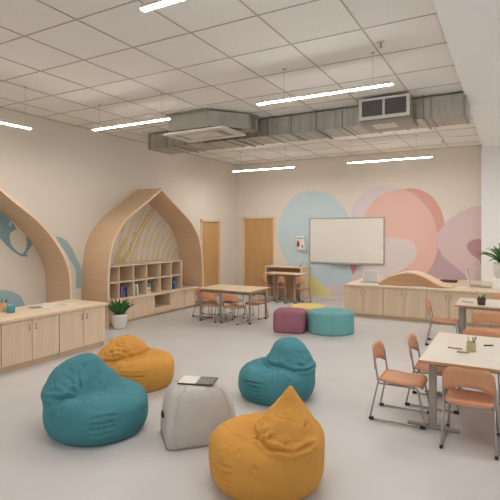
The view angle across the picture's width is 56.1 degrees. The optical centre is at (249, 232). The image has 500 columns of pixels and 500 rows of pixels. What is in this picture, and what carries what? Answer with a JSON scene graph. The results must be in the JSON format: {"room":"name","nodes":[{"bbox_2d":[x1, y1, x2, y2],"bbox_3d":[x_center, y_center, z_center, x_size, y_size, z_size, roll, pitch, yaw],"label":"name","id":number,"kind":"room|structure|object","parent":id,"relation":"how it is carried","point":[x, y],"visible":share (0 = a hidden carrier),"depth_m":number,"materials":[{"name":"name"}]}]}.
{"room":"classroom","nodes":[
{"label":"classroom","id":0,"kind":"room"},
{"bbox_2d":[0,108,235,305],"bbox_3d":[-4.041,-0.125,7.160,0.200,3.650,14.960,0,0,29],"label":"wall","id":1,"kind":"structure","parent":0,"point":[69,177],"depth_m":8.57,"materials":[{"name":"paint"}]},
{"bbox_2d":[0,290,24,306],"bbox_3d":[-3.827,1.080,7.333,0.001,0.442,0.710,0,0,29],"label":"mural","id":2,"kind":"object","parent":1,"relation":"attached to","point":[12,298],"visible":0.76,"depth_m":7.42},
{"bbox_2d":[0,211,31,256],"bbox_3d":[-3.788,-0.025,7.401,0.003,0.819,0.821,0,0,29],"label":"mural","id":3,"kind":"object","parent":1,"relation":"attached to","point":[6,226],"visible":1,"depth_m":7.37},
{"bbox_2d":[0,187,71,302],"bbox_3d":[-4.110,0.290,6.225,0.588,2.820,3.784,0,0,29],"label":"arch","id":4,"kind":"object","parent":1,"relation":"attached to","point":[55,262],"visible":0.83,"depth_m":7.62,"materials":[{"name":"brown wood"}]},
{"bbox_2d":[56,237,81,288],"bbox_3d":[-3.224,0.542,8.412,0.001,0.960,0.597,0,0,29],"label":"mural","id":5,"kind":"object","parent":1,"relation":"attached to","point":[65,245],"visible":1,"depth_m":8.47},
{"bbox_2d":[81,188,203,328],"bbox_3d":[-2.090,0.390,9.759,0.668,2.620,2.961,0,0,29],"label":"arch","id":6,"kind":"object","parent":1,"relation":"attached to","point":[99,246],"visible":0.91,"depth_m":9.16,"materials":[{"name":"brown wood"}]},
{"bbox_2d":[111,203,177,263],"bbox_3d":[-2.296,-0.055,10.071,0.006,1.610,2.446,0,0,29],"label":"mural","id":7,"kind":"object","parent":1,"relation":"attached to","point":[146,236],"visible":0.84,"depth_m":10.14,"materials":[{"name":"beige paint"}]},
{"bbox_2d":[200,219,220,295],"bbox_3d":[-1.071,0.675,12.351,0.164,2.050,0.920,0,0,29],"label":"door","id":8,"kind":"structure","parent":1,"relation":"in","point":[210,230],"depth_m":12.41,"materials":[{"name":"brown wood"}]},
{"bbox_2d":[0,0,481,164],"bbox_3d":[-1.256,-2.000,5.604,6.580,0.100,14.960,0,0,29],"label":"ceiling","id":9,"kind":"structure","parent":0,"point":[127,23],"depth_m":5.30,"materials":[{"name":"tile"}]},
{"bbox_2d":[0,87,31,128],"bbox_3d":[-3.334,-1.675,5.688,0.053,0.549,1.480,0,0,30],"label":"pendant light","id":10,"kind":"object","parent":9,"relation":"hanging from","point":[1,121],"visible":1,"depth_m":6.12,"materials":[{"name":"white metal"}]},
{"bbox_2d":[0,122,30,128],"bbox_3d":[-3.334,-1.403,5.688,0.046,0.007,1.474,0,0,30],"label":"diffuser","id":11,"kind":"object","parent":10,"relation":"attached to","point":[7,123],"depth_m":6.14,"materials":[{"name":"white plastic"}]},
{"bbox_2d":[92,93,170,130],"bbox_3d":[-1.756,-1.760,6.823,1.480,0.379,0.052,0,0,29],"label":"pendant light","id":12,"kind":"object","parent":9,"relation":"hanging from","point":[167,117],"visible":1,"depth_m":6.73,"materials":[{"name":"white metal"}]},
{"bbox_2d":[94,118,169,130],"bbox_3d":[-1.756,-1.573,6.823,1.474,0.007,0.046,0,0,29],"label":"diffuser","id":13,"kind":"object","parent":12,"relation":"attached to","point":[155,119],"depth_m":6.79,"materials":[{"name":"white plastic"}]},
{"bbox_2d":[140,0,181,11],"bbox_3d":[-0.181,-1.760,2.988,1.330,0.379,0.052,0,0,29],"label":"pendant light","id":14,"kind":"object","parent":9,"relation":"hanging from","point":[154,4],"visible":1,"depth_m":3.24,"materials":[{"name":"white plastic"}]},
{"bbox_2d":[163,108,257,142],"bbox_3d":[-0.587,-1.768,7.762,1.405,0.335,0.940,0,0,29],"label":"ventilation unit","id":15,"kind":"object","parent":9,"relation":"hanging from","point":[203,124],"visible":0.99,"depth_m":7.52,"materials":[{"name":"white metal"}]},
{"bbox_2d":[163,126,245,142],"bbox_3d":[-0.748,-1.617,7.714,1.170,0.035,0.700,0,0,29],"label":"diffuser","id":16,"kind":"object","parent":15,"relation":"attached to","point":[204,133],"depth_m":7.62,"materials":[{"name":"white metal"}]},
{"bbox_2d":[0,0,477,164],"bbox_3d":[-1.226,-1.948,5.473,6.360,0.009,14.760,0,0,29],"label":"ceiling grid","id":17,"kind":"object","parent":9,"relation":"attached to","point":[341,1],"depth_m":5.72,"materials":[{"name":"grey metal"}]},
{"bbox_2d":[233,148,293,171],"bbox_3d":[0.295,-1.720,11.037,1.610,0.459,0.052,0,0,29],"label":"pendant light","id":18,"kind":"object","parent":9,"relation":"hanging from","point":[285,148],"visible":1,"depth_m":11.05,"materials":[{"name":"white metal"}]},
{"bbox_2d":[233,167,293,171],"bbox_3d":[0.295,-1.494,11.037,1.604,0.007,0.046,0,0,29],"label":"diffuser","id":19,"kind":"object","parent":18,"relation":"attached to","point":[271,167],"depth_m":11.03,"materials":[{"name":"white plastic"}]},
{"bbox_2d":[148,92,469,154],"bbox_3d":[0.642,-1.778,8.060,5.660,0.340,0.740,0,0,29],"label":"air duct","id":20,"kind":"object","parent":9,"relation":"hanging from","point":[451,109],"visible":0.75,"depth_m":7.57,"materials":[{"name":"silver metal"}]},
{"bbox_2d":[359,93,417,131],"bbox_3d":[2.023,-1.732,6.831,0.710,0.356,0.620,0,0,29],"label":"vent grille","id":21,"kind":"object","parent":20,"relation":"attached to","point":[393,112],"visible":1,"depth_m":6.62,"materials":[{"name":"white metal"}]},
{"bbox_2d":[257,52,392,104],"bbox_3d":[0.800,-1.760,5.349,1.620,0.379,0.052,0,0,29],"label":"pendant light","id":22,"kind":"object","parent":9,"relation":"hanging from","point":[387,83],"visible":1,"depth_m":5.28,"materials":[{"name":"white plastic"}]},
{"bbox_2d":[257,83,392,104],"bbox_3d":[0.800,-1.573,5.349,1.614,0.007,0.046,0,0,29],"label":"diffuser","id":23,"kind":"object","parent":22,"relation":"attached to","point":[374,85],"depth_m":5.30,"materials":[{"name":"white plastic"}]},
{"bbox_2d":[377,41,384,47],"bbox_3d":[1.334,-1.920,4.787,0.080,0.054,0.079,0,0,29],"label":"sprinkler","id":24,"kind":"object","parent":9,"relation":"attached to","point":[378,42],"visible":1,"depth_m":4.78,"materials":[{"name":"white metal"}]},
{"bbox_2d":[348,135,431,162],"bbox_3d":[2.836,-1.720,9.618,1.690,0.459,0.052,0,0,29],"label":"pendant light","id":25,"kind":"object","parent":9,"relation":"hanging from","point":[415,135],"visible":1,"depth_m":9.56,"materials":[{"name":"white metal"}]},
{"bbox_2d":[353,157,428,162],"bbox_3d":[2.836,-1.494,9.618,1.684,0.007,0.046,0,0,29],"label":"diffuser","id":26,"kind":"object","parent":25,"relation":"attached to","point":[403,157],"depth_m":9.60,"materials":[{"name":"white plastic"}]},
{"bbox_2d":[0,294,499,499],"bbox_3d":[0.813,1.750,4.449,11.320,0.100,14.960,0,0,29],"label":"floor","id":27,"kind":"structure","parent":0,"point":[365,458],"depth_m":4.04,"materials":[{"name":"concrete"}]},
{"bbox_2d":[0,325,0,367],"bbox_3d":[-3.499,1.395,5.437,0.787,0.610,0.818,0,0,29],"label":"base cabinet","id":28,"kind":"object","parent":27,"relation":"on","point":[0,325],"visible":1,"depth_m":5.61,"materials":[{"name":"brown wood"}]},
{"bbox_2d":[0,299,107,323],"bbox_3d":[-3.109,1.069,6.164,0.820,0.038,2.530,0,0,29],"label":"countertop","id":29,"kind":"structure","parent":28,"relation":"on","point":[21,313],"depth_m":6.44,"materials":[{"name":"brown wood"}]},
{"bbox_2d":[0,298,6,311],"bbox_3d":[-3.290,0.962,6.265,0.104,0.174,0.089,0,0,-6],"label":"pencil cup","id":30,"kind":"object","parent":29,"relation":"on","point":[2,304],"visible":0.91,"depth_m":6.23,"materials":[{"name":"orange"}]},
{"bbox_2d":[6,304,14,312],"bbox_3d":[-3.155,0.994,6.184,0.104,0.110,0.104,0,0,29],"label":"pencil cup","id":31,"kind":"object","parent":29,"relation":"on","point":[10,308],"visible":1,"depth_m":6.15,"materials":[{"name":"teal plastic"}]},
{"bbox_2d":[27,305,52,309],"bbox_3d":[-2.948,1.044,6.595,0.300,0.009,0.210,0,0,-40],"label":"magazine","id":32,"kind":"object","parent":29,"relation":"on","point":[45,306],"visible":1,"depth_m":6.55,"materials":[{"name":"paper"}]},
{"bbox_2d":[55,303,73,305],"bbox_3d":[-2.711,1.046,6.875,0.200,0.005,0.260,0,0,39],"label":"magazine","id":33,"kind":"object","parent":29,"relation":"on","point":[63,304],"visible":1,"depth_m":6.85,"materials":[{"name":"paper"}]},
{"bbox_2d":[0,314,58,373],"bbox_3d":[-3.097,1.395,6.157,0.787,0.610,0.818,0,0,29],"label":"base cabinet","id":34,"kind":"object","parent":27,"relation":"on","point":[24,343],"visible":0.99,"depth_m":5.95,"materials":[{"name":"brown wood"}]},
{"bbox_2d":[57,306,104,357],"bbox_3d":[-2.695,1.395,6.878,0.787,0.610,0.818,0,0,29],"label":"base cabinet","id":35,"kind":"object","parent":27,"relation":"on","point":[80,330],"visible":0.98,"depth_m":6.66,"materials":[{"name":"brown wood"}]},
{"bbox_2d":[40,353,147,446],"bbox_3d":[-1.324,1.393,4.089,0.885,0.613,0.867,0,0,27],"label":"bean bag","id":36,"kind":"object","parent":27,"relation":"on","point":[86,403],"visible":1,"depth_m":3.83,"materials":[{"name":"teal fabric"}]},
{"bbox_2d":[107,298,134,328],"bbox_3d":[-2.347,1.423,8.352,0.456,0.554,0.507,0,0,29],"label":"potted plant","id":37,"kind":"object","parent":27,"relation":"on","point":[119,317],"visible":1,"depth_m":8.27,"materials":[{"name":"green plant"}]},
{"bbox_2d":[97,335,173,392],"bbox_3d":[-1.280,1.435,5.283,0.878,0.530,0.841,0,0,17],"label":"bean bag","id":38,"kind":"object","parent":27,"relation":"on","point":[130,357],"visible":0.61,"depth_m":5.04,"materials":[{"name":"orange fabric"}]},
{"bbox_2d":[109,285,197,325],"bbox_3d":[-2.117,1.468,9.774,0.570,0.465,2.780,0,0,29],"label":"base cabinet","id":39,"kind":"object","parent":27,"relation":"on","point":[149,305],"visible":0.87,"depth_m":9.78,"materials":[{"name":"brown wood"}]},
{"bbox_2d":[109,260,181,300],"bbox_3d":[-2.256,0.921,9.576,0.520,0.625,2.164,0,0,29],"label":"bookcase","id":40,"kind":"object","parent":39,"relation":"on","point":[160,273],"visible":0.71,"depth_m":9.49,"materials":[{"name":"brown wood"}]},
{"bbox_2d":[120,286,122,297],"bbox_3d":[-2.485,1.116,8.880,0.160,0.212,0.060,0,0,29],"label":"book","id":41,"kind":"object","parent":40,"relation":"in","point":[121,287],"visible":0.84,"depth_m":8.83,"materials":[{"name":"paper"}]},
{"bbox_2d":[135,284,138,294],"bbox_3d":[-2.276,1.107,9.254,0.160,0.219,0.082,0,0,29],"label":"book","id":42,"kind":"object","parent":40,"relation":"in","point":[136,285],"visible":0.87,"depth_m":9.21,"materials":[{"name":"paper"}]},
{"bbox_2d":[147,283,150,292],"bbox_3d":[-2.104,1.126,9.560,0.102,0.190,0.120,0,0,29],"label":"book","id":43,"kind":"object","parent":40,"relation":"in","point":[148,284],"visible":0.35,"depth_m":9.55,"materials":[{"name":"paper"}]},
{"bbox_2d":[160,379,235,450],"bbox_3d":[-0.442,1.474,3.924,0.594,0.460,0.449,0,0,-18],"label":"pouf","id":44,"kind":"object","parent":27,"relation":"on","point":[190,414],"visible":0.73,"depth_m":3.73,"materials":[{"name":"white fabric"}]},
{"bbox_2d":[177,376,217,385],"bbox_3d":[-0.435,1.238,3.937,0.300,0.012,0.200,0,0,9],"label":"magazine","id":45,"kind":"object","parent":44,"relation":"on","point":[189,380],"visible":1,"depth_m":3.92,"materials":[{"name":"paper"}]},
{"bbox_2d":[192,288,219,317],"bbox_3d":[-0.905,1.418,9.612,0.438,0.563,0.363,0,0,29],"label":"chair","id":46,"kind":"object","parent":27,"relation":"on","point":[196,291],"visible":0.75,"depth_m":9.58,"materials":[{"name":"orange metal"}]},
{"bbox_2d":[199,292,226,322],"bbox_3d":[-0.717,1.418,9.154,0.363,0.563,0.438,0,0,29],"label":"chair","id":47,"kind":"object","parent":27,"relation":"on","point":[204,295],"visible":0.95,"depth_m":9.02,"materials":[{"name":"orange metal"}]},
{"bbox_2d":[196,284,269,324],"bbox_3d":[-0.324,1.390,9.253,1.210,0.620,0.840,0,0,29],"label":"table","id":48,"kind":"object","parent":27,"relation":"on","point":[219,288],"visible":0.97,"depth_m":9.11,"materials":[{"name":"brown wood"}]},
{"bbox_2d":[222,295,244,317],"bbox_3d":[-0.354,1.418,9.680,0.363,0.563,0.438,0,0,29],"label":"chair","id":49,"kind":"object","parent":27,"relation":"on","point":[239,300],"visible":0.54,"depth_m":9.56,"materials":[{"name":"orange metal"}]},
{"bbox_2d":[221,294,248,324],"bbox_3d":[-0.289,1.418,8.915,0.363,0.563,0.438,0,0,29],"label":"chair","id":50,"kind":"object","parent":27,"relation":"on","point":[226,297],"visible":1,"depth_m":8.79,"materials":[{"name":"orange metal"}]},
{"bbox_2d":[243,291,268,319],"bbox_3d":[0.118,1.418,9.439,0.363,0.563,0.438,0,0,29],"label":"chair","id":51,"kind":"object","parent":27,"relation":"on","point":[253,302],"visible":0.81,"depth_m":9.39,"materials":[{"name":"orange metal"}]},
{"bbox_2d":[209,385,324,499],"bbox_3d":[0.110,1.366,3.247,0.805,0.668,0.798,0,0,9],"label":"bean bag","id":52,"kind":"object","parent":27,"relation":"on","point":[277,453],"visible":1,"depth_m":2.96,"materials":[{"name":"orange fabric"}]},
{"bbox_2d":[258,275,275,301],"bbox_3d":[0.433,1.375,11.785,0.244,0.650,0.498,0,0,29],"label":"chair","id":53,"kind":"object","parent":27,"relation":"on","point":[262,278],"visible":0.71,"depth_m":11.60,"materials":[{"name":"brown wood"}]},
{"bbox_2d":[238,337,315,405],"bbox_3d":[0.274,1.410,4.920,0.797,0.581,0.770,0,0,-19],"label":"bean bag","id":54,"kind":"object","parent":27,"relation":"on","point":[263,380],"visible":0.86,"depth_m":4.68,"materials":[{"name":"teal fabric"}]},
{"bbox_2d":[276,276,292,303],"bbox_3d":[0.852,1.375,11.551,0.244,0.650,0.498,0,0,29],"label":"chair","id":55,"kind":"object","parent":27,"relation":"on","point":[280,278],"visible":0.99,"depth_m":11.40,"materials":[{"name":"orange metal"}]},
{"bbox_2d":[264,272,307,302],"bbox_3d":[0.894,1.350,11.688,1.000,0.700,0.520,0,0,29],"label":"table","id":56,"kind":"object","parent":27,"relation":"on","point":[285,274],"visible":0.98,"depth_m":11.63,"materials":[{"name":"brown wood"}]},
{"bbox_2d":[265,265,308,299],"bbox_3d":[0.976,1.285,12.347,1.040,0.830,0.550,0,0,29],"label":"desk unit","id":57,"kind":"object","parent":27,"relation":"on","point":[271,268],"visible":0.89,"depth_m":12.36,"materials":[{"name":"brown wood"}]},
{"bbox_2d":[273,307,306,333],"bbox_3d":[0.700,1.508,8.143,0.550,0.384,0.470,0,0,17],"label":"ottoman","id":58,"kind":"object","parent":27,"relation":"on","point":[285,319],"visible":1,"depth_m":7.93,"materials":[{"name":"fabric"}]},
{"bbox_2d":[294,277,310,303],"bbox_3d":[1.271,1.375,11.317,0.244,0.650,0.498,0,0,29],"label":"chair","id":59,"kind":"object","parent":27,"relation":"on","point":[299,280],"visible":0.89,"depth_m":11.16,"materials":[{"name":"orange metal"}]},
{"bbox_2d":[289,303,324,326],"bbox_3d":[1.066,1.525,8.797,0.680,0.350,0.680,0,0,29],"label":"ottoman","id":60,"kind":"object","parent":27,"relation":"on","point":[307,306],"visible":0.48,"depth_m":8.67,"materials":[{"name":"fabric"}]},
{"bbox_2d":[308,307,353,335],"bbox_3d":[1.391,1.515,8.088,0.793,0.370,0.793,0,0,29],"label":"ottoman","id":61,"kind":"object","parent":27,"relation":"on","point":[327,321],"visible":1,"depth_m":7.78,"materials":[{"name":"teal fabric"}]},
{"bbox_2d":[345,286,383,318],"bbox_3d":[2.703,1.395,10.216,0.793,0.610,1.727,0,0,29],"label":"base cabinet","id":62,"kind":"object","parent":27,"relation":"on","point":[363,301],"visible":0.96,"depth_m":9.46,"materials":[{"name":"brown wood"}]},
{"bbox_2d":[369,341,428,429],"bbox_3d":[1.394,1.373,4.341,0.498,0.655,0.412,0,0,29],"label":"chair","id":63,"kind":"object","parent":27,"relation":"on","point":[397,378],"visible":0.93,"depth_m":4.28,"materials":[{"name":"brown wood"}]},
{"bbox_2d":[384,288,426,321],"bbox_3d":[3.401,1.395,9.825,0.803,0.610,1.727,0,0,29],"label":"base cabinet","id":64,"kind":"object","parent":27,"relation":"on","point":[399,304],"visible":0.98,"depth_m":9.10,"materials":[{"name":"brown wood"}]},
{"bbox_2d":[343,276,499,294],"bbox_3d":[3.882,1.069,9.810,3.290,0.038,2.176,0,0,29],"label":"countertop","id":65,"kind":"structure","parent":64,"relation":"on","point":[461,283],"depth_m":9.20,"materials":[{"name":"brown wood"}]},
{"bbox_2d":[360,270,377,282],"bbox_3d":[2.538,0.926,9.997,0.320,0.247,0.270,0,0,29],"label":"laptop","id":66,"kind":"object","parent":65,"relation":"on","point":[369,276],"visible":1,"depth_m":10.07,"materials":[{"name":"metal"}]},
{"bbox_2d":[377,270,453,288],"bbox_3d":[3.320,0.911,9.428,1.400,0.275,0.560,0,0,29],"label":"arch","id":67,"kind":"object","parent":65,"relation":"on","point":[412,277],"visible":1,"depth_m":9.24,"materials":[{"name":"brown wood"}]},
{"bbox_2d":[440,279,457,282],"bbox_3d":[4.269,1.030,10.072,0.330,0.039,0.250,0,0,29],"label":"folder","id":68,"kind":"object","parent":65,"relation":"on","point":[442,280],"visible":0.79,"depth_m":9.97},
{"bbox_2d":[465,266,491,287],"bbox_3d":[4.478,0.858,9.182,0.449,0.383,0.360,0,0,29],"label":"laptop","id":69,"kind":"object","parent":65,"relation":"on","point":[467,270],"visible":1,"depth_m":9.13,"materials":[{"name":"metal"}]},
{"bbox_2d":[493,277,499,289],"bbox_3d":[4.838,0.950,8.752,0.530,0.199,0.500,0,0,29],"label":"plant stand","id":70,"kind":"object","parent":65,"relation":"on","point":[496,281],"visible":1,"depth_m":8.63,"materials":[{"name":"white paint"}]},
{"bbox_2d":[478,243,499,277],"bbox_3d":[4.752,0.482,8.798,0.941,0.735,0.838,0,0,29],"label":"potted plant","id":71,"kind":"object","parent":70,"relation":"on","point":[496,265],"visible":1,"depth_m":8.76,"materials":[{"name":"green plant"}]},
{"bbox_2d":[405,333,460,413],"bbox_3d":[1.840,1.373,4.688,0.498,0.655,0.412,0,0,29],"label":"chair","id":72,"kind":"object","parent":27,"relation":"on","point":[412,338],"visible":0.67,"depth_m":4.62,"materials":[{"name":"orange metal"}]},
{"bbox_2d":[425,299,458,344],"bbox_3d":[2.961,1.373,7.188,0.498,0.655,0.412,0,0,26],"label":"chair","id":73,"kind":"object","parent":27,"relation":"on","point":[444,321],"visible":0.77,"depth_m":7.12,"materials":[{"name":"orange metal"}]},
{"bbox_2d":[426,291,472,325],"bbox_3d":[4.102,1.395,9.434,0.798,0.610,1.727,0,0,29],"label":"base cabinet","id":74,"kind":"object","parent":27,"relation":"on","point":[442,302],"visible":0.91,"depth_m":8.72,"materials":[{"name":"brown wood"}]},
{"bbox_2d":[408,332,499,432],"bbox_3d":[2.443,1.387,4.168,1.820,0.614,1.280,0,0,29],"label":"table","id":75,"kind":"object","parent":27,"relation":"on","point":[485,358],"visible":0.84,"depth_m":4.09,"materials":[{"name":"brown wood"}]},
{"bbox_2d":[466,336,476,351],"bbox_3d":[2.020,1.010,4.278,0.083,0.138,0.080,0,0,29],"label":"pencil cup","id":76,"kind":"object","parent":75,"relation":"on","point":[470,345],"visible":1,"depth_m":4.25,"materials":[{"name":"green paint"}]},
{"bbox_2d":[439,366,499,459],"bbox_3d":[1.791,1.373,3.810,0.412,0.655,0.498,0,0,29],"label":"chair","id":77,"kind":"object","parent":27,"relation":"on","point":[484,381],"visible":0.99,"depth_m":3.66,"materials":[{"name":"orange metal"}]},
{"bbox_2d":[454,298,499,333],"bbox_3d":[3.969,1.387,7.084,1.780,0.614,0.920,0,0,29],"label":"table","id":78,"kind":"object","parent":27,"relation":"on","point":[493,305],"visible":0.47,"depth_m":7.14,"materials":[{"name":"brown wood"}]},
{"bbox_2d":[476,290,485,304],"bbox_3d":[3.471,0.971,7.054,0.144,0.217,0.147,0,0,29],"label":"potted plant","id":79,"kind":"object","parent":78,"relation":"on","point":[480,300],"visible":1,"depth_m":7.02,"materials":[{"name":"green plant"}]},
{"bbox_2d":[458,328,499,404],"bbox_3d":[2.420,1.373,4.926,0.412,0.655,0.498,0,0,29],"label":"chair","id":80,"kind":"object","parent":27,"relation":"on","point":[468,331],"visible":0.12,"depth_m":5.11,"materials":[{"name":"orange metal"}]},
{"bbox_2d":[473,311,499,333],"bbox_3d":[3.285,1.373,6.435,0.412,0.655,0.498,0,0,29],"label":"chair","id":81,"kind":"object","parent":27,"relation":"on","point":[478,316],"visible":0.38,"depth_m":6.25,"materials":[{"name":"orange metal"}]},
{"bbox_2d":[473,293,499,328],"bbox_3d":[4.809,1.395,9.039,0.818,0.610,1.727,0,0,29],"label":"base cabinet","id":82,"kind":"object","parent":27,"relation":"on","point":[475,295],"visible":0.32,"depth_m":8.42,"materials":[{"name":"brown wood"}]},
{"bbox_2d":[490,295,499,327],"bbox_3d":[4.158,1.373,7.689,0.412,0.655,0.498,0,0,29],"label":"chair","id":83,"kind":"object","parent":27,"relation":"on","point":[494,297],"visible":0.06,"depth_m":7.93,"materials":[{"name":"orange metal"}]},
{"bbox_2d":[236,145,481,294],"bbox_3d":[4.499,-0.125,10.843,11.120,3.650,0.200,0,0,29],"label":"wall","id":84,"kind":"structure","parent":0,"point":[451,176],"depth_m":11.78,"materials":[{"name":"paint"}]},
{"bbox_2d":[242,216,274,286],"bbox_3d":[0.257,0.620,13.142,1.030,2.160,0.164,0,0,29],"label":"door","id":85,"kind":"structure","parent":84,"relation":"in","point":[258,233],"depth_m":13.16,"materials":[{"name":"brown wood"}]},
{"bbox_2d":[296,236,304,249],"bbox_3d":[1.338,0.270,12.401,0.230,0.360,0.135,0,0,29],"label":"wall box","id":86,"kind":"object","parent":84,"relation":"attached to","point":[300,240],"visible":1,"depth_m":12.37,"materials":[{"name":"white plastic"}]},
{"bbox_2d":[309,295,344,299],"bbox_3d":[2.900,1.665,11.614,5.095,0.070,0.012,0,0,29],"label":"baseboard","id":87,"kind":"structure","parent":84,"relation":"attached to","point":[311,296],"depth_m":12.11,"materials":[{"name":"paint"}]},
{"bbox_2d":[309,217,384,264],"bbox_3d":[2.398,0.200,11.828,1.950,1.180,0.100,0,0,29],"label":"whiteboard","id":88,"kind":"object","parent":84,"relation":"attached to","point":[351,240],"visible":1,"depth_m":11.81,"materials":[{"name":"metal"}]},
{"bbox_2d":[329,263,360,264],"bbox_3d":[2.391,0.778,11.815,0.800,0.024,0.070,0,0,29],"label":"tray","id":89,"kind":"object","parent":88,"relation":"on","point":[329,263],"depth_m":11.76,"materials":[{"name":"metal"}]},
{"bbox_2d":[278,186,480,296],"bbox_3d":[2.997,0.294,11.559,5.121,2.849,0.009,0,0,29],"label":"wall mural","id":90,"kind":"object","parent":84,"relation":"attached to","point":[415,228],"visible":0.77,"depth_m":11.24},
{"bbox_2d":[433,0,499,146],"bbox_3d":[3.676,-1.965,2.849,4.760,0.170,14.960,0,0,29],"label":"soffit","id":91,"kind":"object","parent":84,"relation":"attached to","point":[471,28],"depth_m":4.88,"materials":[{"name":"white paint"}]},
{"bbox_2d":[481,145,499,281],"bbox_3d":[7.177,-0.090,9.141,4.785,3.580,0.160,0,0,29],"label":"wall","id":92,"kind":"structure","parent":0,"point":[490,155],"depth_m":10.16,"materials":[{"name":"white paint"}]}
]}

